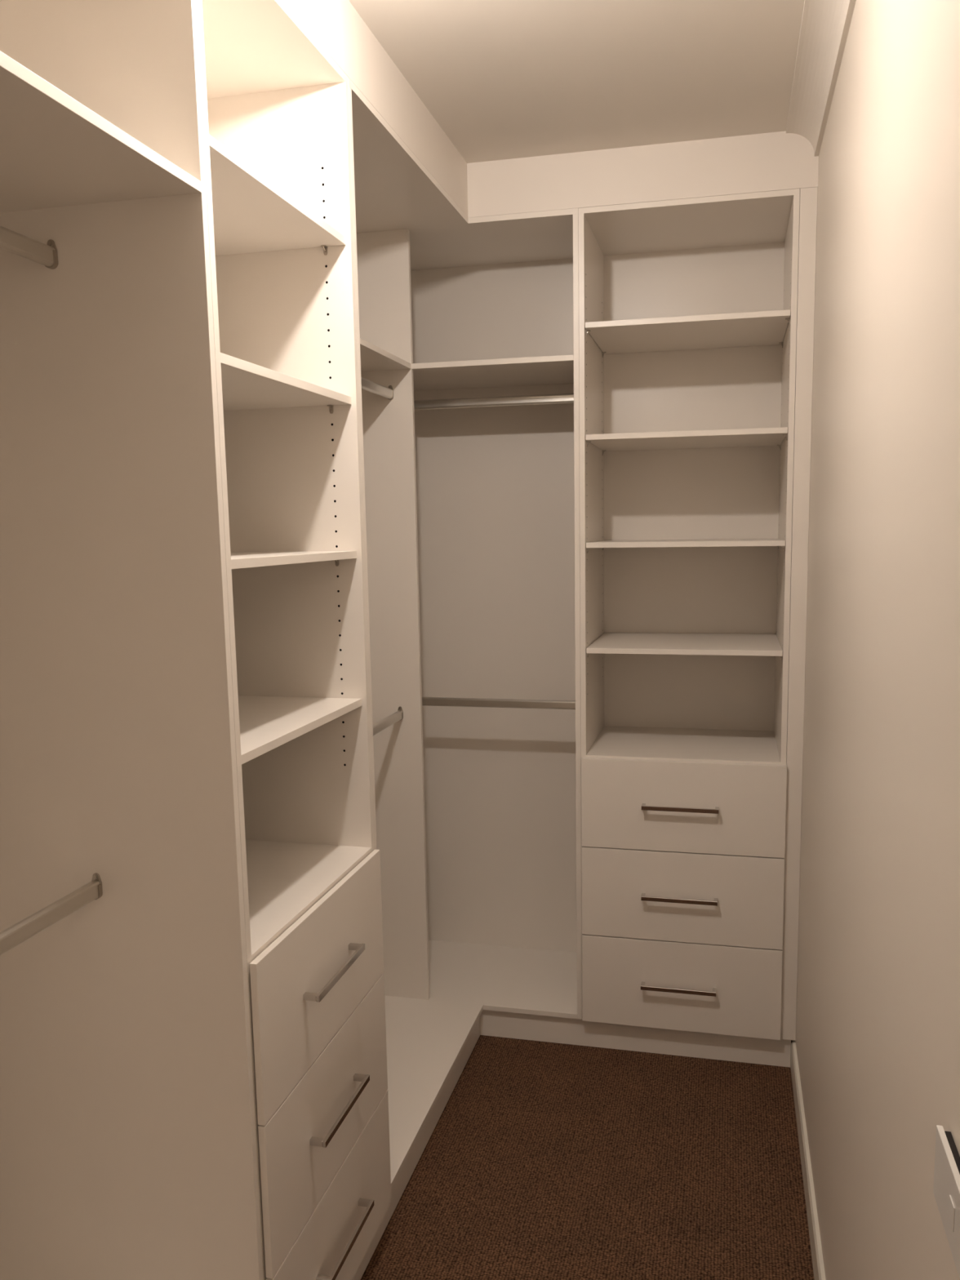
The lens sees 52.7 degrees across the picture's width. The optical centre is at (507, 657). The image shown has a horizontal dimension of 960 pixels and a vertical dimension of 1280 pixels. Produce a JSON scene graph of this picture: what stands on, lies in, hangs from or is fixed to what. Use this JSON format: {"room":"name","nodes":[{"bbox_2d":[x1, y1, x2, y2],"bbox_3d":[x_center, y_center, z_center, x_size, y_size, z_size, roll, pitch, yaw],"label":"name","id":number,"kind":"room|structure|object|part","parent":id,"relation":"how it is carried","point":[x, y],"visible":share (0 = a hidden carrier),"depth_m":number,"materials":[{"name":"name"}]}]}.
{"room":"walk-in closet","nodes":[
{"label":"walk-in closet","id":0,"kind":"room"},
{"bbox_2d":[348,0,804,163],"bbox_3d":[-0.375,-1.217,0.761,1.745,0.100,5.325,1,8,13],"label":"ceiling","id":1,"kind":"structure","parent":0,"point":[502,79],"depth_m":2.26,"materials":[{"name":"paint"}]},
{"bbox_2d":[360,1035,814,1279],"bbox_3d":[-0.334,1.582,1.132,1.745,0.100,5.325,1,8,13],"label":"floor","id":2,"kind":"structure","parent":0,"point":[543,1160],"depth_m":2.51,"materials":[{"name":"brown carpet"}]},
{"bbox_2d":[0,0,263,1279],"bbox_3d":[-0.819,0.194,1.117,0.554,2.475,1.024,1,8,13],"label":"wardrobe","id":3,"kind":"object","parent":2,"relation":"on","point":[128,1151],"visible":1,"depth_m":1.57,"materials":[{"name":"white laminate"}]},
{"bbox_3d":[-0.811,-0.550,1.015,0.016,0.031,0.987,1,8,13],"label":"hanging rail","id":4,"kind":"part","parent":3,"relation":"part of","materials":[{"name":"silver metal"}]},
{"bbox_3d":[-0.798,0.453,1.148,0.016,0.031,0.987,1,8,13],"label":"hanging rail","id":5,"kind":"part","parent":3,"relation":"part of","materials":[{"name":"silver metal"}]},
{"bbox_2d":[0,50,201,213],"bbox_3d":[-0.824,-0.631,1.006,0.539,0.016,0.994,1,8,13],"label":"shelf","id":6,"kind":"object","parent":3,"relation":"attached to","point":[58,155],"depth_m":1.31,"materials":[{"name":"white laminate"}]},
{"bbox_2d":[196,0,391,1279],"bbox_3d":[-0.616,0.088,1.893,0.603,2.475,0.592,1,8,13],"label":"tower","id":7,"kind":"object","parent":2,"relation":"on","point":[275,104],"visible":0.44,"depth_m":2.01,"materials":[{"name":"white laminate"}]},
{"bbox_3d":[-0.696,0.133,1.619,0.539,2.459,0.015,1,8,13],"label":"panel","id":8,"kind":"part","parent":7,"relation":"part of","materials":[{"name":"white plastic"}]},
{"bbox_3d":[-0.650,-1.131,1.735,0.539,0.016,0.592,1,8,13],"label":"panel","id":9,"kind":"part","parent":7,"relation":"part of","materials":[{"name":"white plastic"}]},
{"bbox_3d":[-0.650,-0.821,1.777,0.526,0.016,0.559,1,8,13],"label":"shelf","id":10,"kind":"part","parent":7,"relation":"part of","materials":[{"name":"white plastic"}]},
{"bbox_3d":[-0.645,-0.504,1.819,0.526,0.016,0.559,1,8,13],"label":"shelf","id":11,"kind":"part","parent":7,"relation":"part of","materials":[{"name":"white plastic"}]},
{"bbox_3d":[-0.568,0.058,2.176,0.539,2.459,0.016,1,8,13],"label":"panel","id":12,"kind":"part","parent":7,"relation":"part of","materials":[{"name":"white plastic"}]},
{"bbox_3d":[-0.641,-0.187,1.861,0.526,0.016,0.559,1,8,13],"label":"shelf","id":13,"kind":"part","parent":7,"relation":"part of","materials":[{"name":"white plastic"}]},
{"bbox_3d":[-0.636,0.131,1.903,0.526,0.016,0.559,1,8,13],"label":"shelf","id":14,"kind":"part","parent":7,"relation":"part of","materials":[{"name":"white plastic"}]},
{"bbox_3d":[-0.627,0.464,1.946,0.539,0.016,0.560,1,8,13],"label":"fixed shelf","id":15,"kind":"part","parent":7,"relation":"part of","materials":[{"name":"white plastic"}]},
{"bbox_3d":[-0.603,0.606,1.959,0.525,0.287,0.585,1,8,13],"label":"drawer","id":16,"kind":"part","parent":7,"relation":"part of","materials":[{"name":"white plastic"}]},
{"bbox_3d":[-0.599,0.892,1.996,0.525,0.282,0.585,1,8,13],"label":"drawer","id":17,"kind":"part","parent":7,"relation":"part of","materials":[{"name":"white plastic"}]},
{"bbox_3d":[-0.594,1.174,2.034,0.525,0.282,0.585,1,8,13],"label":"drawer","id":18,"kind":"part","parent":7,"relation":"part of","materials":[{"name":"white plastic"}]},
{"bbox_3d":[-0.334,0.609,1.885,0.033,0.013,0.229,1,8,13],"label":"handle","id":19,"kind":"part","parent":7,"relation":"part of","materials":[{"name":"silver metal"}]},
{"bbox_3d":[-0.329,0.894,1.923,0.033,0.013,0.229,1,8,13],"label":"handle","id":20,"kind":"part","parent":7,"relation":"part of","materials":[{"name":"silver metal"}]},
{"bbox_3d":[-0.325,1.177,1.960,0.033,0.013,0.229,1,8,13],"label":"handle","id":21,"kind":"part","parent":7,"relation":"part of","materials":[{"name":"silver metal"}]},
{"bbox_2d":[352,1016,479,1279],"bbox_3d":[-0.382,1.372,1.971,0.016,0.097,2.560,1,8,13],"label":"kickboard","id":22,"kind":"object","parent":2,"relation":"on","point":[397,1189],"visible":0.51,"depth_m":2.60,"materials":[{"name":"white laminate"}]},
{"bbox_2d":[347,76,582,1189],"bbox_3d":[-0.260,-0.041,2.823,0.882,2.475,1.396,1,8,13],"label":"wardrobe","id":23,"kind":"object","parent":2,"relation":"on","point":[468,328],"visible":0.27,"depth_m":3.34,"materials":[{"name":"white laminate"}]},
{"bbox_3d":[-0.565,0.056,2.192,0.539,2.459,0.016,1,8,13],"label":"panel","id":24,"kind":"part","parent":23,"relation":"part of","materials":[{"name":"white plastic"}]},
{"bbox_3d":[-0.460,-0.748,2.539,0.016,0.031,0.905,1,8,13],"label":"hanging rail","id":25,"kind":"part","parent":23,"relation":"part of","materials":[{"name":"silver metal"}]},
{"bbox_2d":[360,337,411,371],"bbox_3d":[-0.566,-0.829,2.552,0.351,0.016,0.912,1,8,13],"label":"shelf","id":26,"kind":"object","parent":23,"relation":"attached to","point":[373,358],"depth_m":2.83,"materials":[{"name":"white laminate"}]},
{"bbox_3d":[-0.444,0.244,2.670,0.016,0.031,0.905,1,8,13],"label":"hanging rail","id":27,"kind":"part","parent":23,"relation":"part of","materials":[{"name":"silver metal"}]},
{"bbox_3d":[-0.450,-0.075,3.108,0.352,2.443,0.016,1,8,13],"label":"panel","id":28,"kind":"part","parent":23,"relation":"part of","materials":[{"name":"white plastic"}]},
{"bbox_3d":[-0.272,-1.258,2.653,0.867,0.016,1.382,1,8,13],"label":"panel","id":29,"kind":"part","parent":23,"relation":"part of","materials":[{"name":"white plastic"}]},
{"bbox_3d":[-0.242,1.178,2.986,0.851,0.016,1.367,1,8,13],"label":"panel","id":30,"kind":"part","parent":23,"relation":"part of","materials":[{"name":"white plastic"}]},
{"bbox_2d":[411,355,573,391],"bbox_3d":[-0.171,-0.915,3.157,0.851,0.016,0.454,1,8,13],"label":"shelf","id":31,"kind":"object","parent":23,"relation":"attached to","point":[544,373],"depth_m":3.09,"materials":[{"name":"white laminate"}]},
{"bbox_3d":[-0.166,-0.834,3.185,0.844,0.031,0.016,1,8,13],"label":"hanging rail","id":32,"kind":"part","parent":23,"relation":"part of","materials":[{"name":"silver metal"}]},
{"bbox_3d":[-0.106,-0.131,3.491,0.882,2.475,0.013,1,8,13],"label":"panel","id":33,"kind":"part","parent":23,"relation":"part of","materials":[{"name":"white plastic"}]},
{"bbox_3d":[-0.151,0.154,3.316,0.844,0.031,0.016,1,8,13],"label":"hanging rail","id":34,"kind":"part","parent":23,"relation":"part of","materials":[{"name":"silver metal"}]},
{"bbox_3d":[0.264,-0.086,3.170,0.016,2.459,0.454,1,8,13],"label":"panel","id":35,"kind":"part","parent":23,"relation":"part of","materials":[{"name":"white plastic"}]},
{"bbox_2d":[480,1009,791,1066],"bbox_3d":[0.393,1.210,3.105,0.988,0.097,0.016,1,8,13],"label":"kickboard","id":36,"kind":"object","parent":2,"relation":"on","point":[492,1023],"visible":0.74,"depth_m":3.09,"materials":[{"name":"white laminate"}]},
{"bbox_2d":[578,186,817,1040],"bbox_3d":[0.589,-0.087,3.076,0.657,2.475,0.518,1,8,13],"label":"tower","id":37,"kind":"object","parent":2,"relation":"on","point":[687,307],"depth_m":3.03,"materials":[{"name":"white laminate"}]},
{"bbox_3d":[0.280,-0.086,3.166,0.016,2.459,0.454,1,8,13],"label":"panel","id":38,"kind":"part","parent":37,"relation":"part of","materials":[{"name":"white plastic"}]},
{"bbox_3d":[0.527,1.022,2.989,0.229,0.013,0.033,1,8,13],"label":"handle","id":39,"kind":"part","parent":37,"relation":"part of","materials":[{"name":"silver metal"}]},
{"bbox_3d":[0.523,0.737,2.951,0.229,0.013,0.033,1,8,13],"label":"handle","id":40,"kind":"part","parent":37,"relation":"part of","materials":[{"name":"silver metal"}]},
{"bbox_3d":[0.519,0.454,2.914,0.229,0.013,0.033,1,8,13],"label":"handle","id":41,"kind":"part","parent":37,"relation":"part of","materials":[{"name":"silver metal"}]},
{"bbox_3d":[0.583,0.993,3.219,0.609,0.286,0.442,1,8,13],"label":"drawer","id":42,"kind":"part","parent":37,"relation":"part of","materials":[{"name":"white plastic"}]},
{"bbox_3d":[0.579,0.708,3.181,0.609,0.284,0.442,1,8,13],"label":"drawer","id":43,"kind":"part","parent":37,"relation":"part of","materials":[{"name":"white plastic"}]},
{"bbox_3d":[0.575,0.285,3.149,0.579,0.016,0.454,1,8,13],"label":"fixed shelf","id":44,"kind":"part","parent":37,"relation":"part of","materials":[{"name":"white plastic"}]},
{"bbox_3d":[0.574,0.425,3.143,0.609,0.280,0.442,1,8,13],"label":"drawer","id":45,"kind":"part","parent":37,"relation":"part of","materials":[{"name":"white plastic"}]},
{"bbox_3d":[0.571,-0.045,3.105,0.576,0.016,0.451,1,8,13],"label":"shelf","id":46,"kind":"part","parent":37,"relation":"part of","materials":[{"name":"white plastic"}]},
{"bbox_3d":[0.566,-0.361,3.063,0.576,0.016,0.451,1,8,13],"label":"shelf","id":47,"kind":"part","parent":37,"relation":"part of","materials":[{"name":"white plastic"}]},
{"bbox_3d":[0.562,-0.676,3.021,0.576,0.016,0.451,1,8,13],"label":"shelf","id":48,"kind":"part","parent":37,"relation":"part of","materials":[{"name":"white plastic"}]},
{"bbox_3d":[0.557,-0.993,2.979,0.576,0.016,0.451,1,8,13],"label":"shelf","id":49,"kind":"part","parent":37,"relation":"part of","materials":[{"name":"white plastic"}]},
{"bbox_3d":[0.552,-1.308,2.938,0.611,0.016,0.454,1,8,13],"label":"panel","id":50,"kind":"part","parent":37,"relation":"part of","materials":[{"name":"white plastic"}]},
{"bbox_3d":[0.622,-0.120,3.325,0.611,2.475,0.013,1,8,13],"label":"panel","id":51,"kind":"part","parent":37,"relation":"part of","materials":[{"name":"white plastic"}]},
{"bbox_3d":[0.860,-0.077,3.034,0.016,2.459,0.454,1,8,13],"label":"panel","id":52,"kind":"part","parent":37,"relation":"part of","materials":[{"name":"white plastic"}]},
{"bbox_3d":[0.842,-0.056,2.815,0.046,2.475,0.016,1,8,13],"label":"filler strip","id":53,"kind":"part","parent":37,"relation":"part of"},
{"bbox_2d":[791,0,959,1279],"bbox_3d":[0.448,0.195,0.765,0.100,2.724,5.325,1,8,13],"label":"wall","id":54,"kind":"structure","parent":0,"point":[877,1040],"depth_m":1.41,"materials":[{"name":"beige paint"}]},
{"bbox_2d":[283,0,818,236],"bbox_3d":[-0.141,-1.230,1.788,1.545,0.151,3.035,1,8,13],"label":"bulkhead","id":55,"kind":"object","parent":54,"relation":"attached to","point":[780,160],"depth_m":2.69,"materials":[{"name":"white paint"}]},
{"bbox_2d":[790,1040,825,1279],"bbox_3d":[0.495,1.451,1.310,0.012,0.090,3.471,1,8,13],"label":"baseboard","id":56,"kind":"structure","parent":54,"relation":"attached to","point":[811,1204],"depth_m":2.40,"materials":[{"name":"paint"}]},
{"bbox_2d":[786,0,856,156],"bbox_3d":[0.418,-1.169,0.964,0.087,0.072,3.456,1,8,13],"label":"trim","id":57,"kind":"structure","parent":54,"relation":"attached to","point":[825,24],"depth_m":2.20,"materials":[{"name":"paint"}]},
{"bbox_2d":[933,1124,959,1279],"bbox_3d":[0.415,0.506,0.901,0.013,0.073,0.124,1,8,13],"label":"switch plate","id":58,"kind":"object","parent":54,"relation":"attached to","point":[946,1188],"visible":1,"depth_m":0.91,"materials":[{"name":"white plastic"}]}
]}

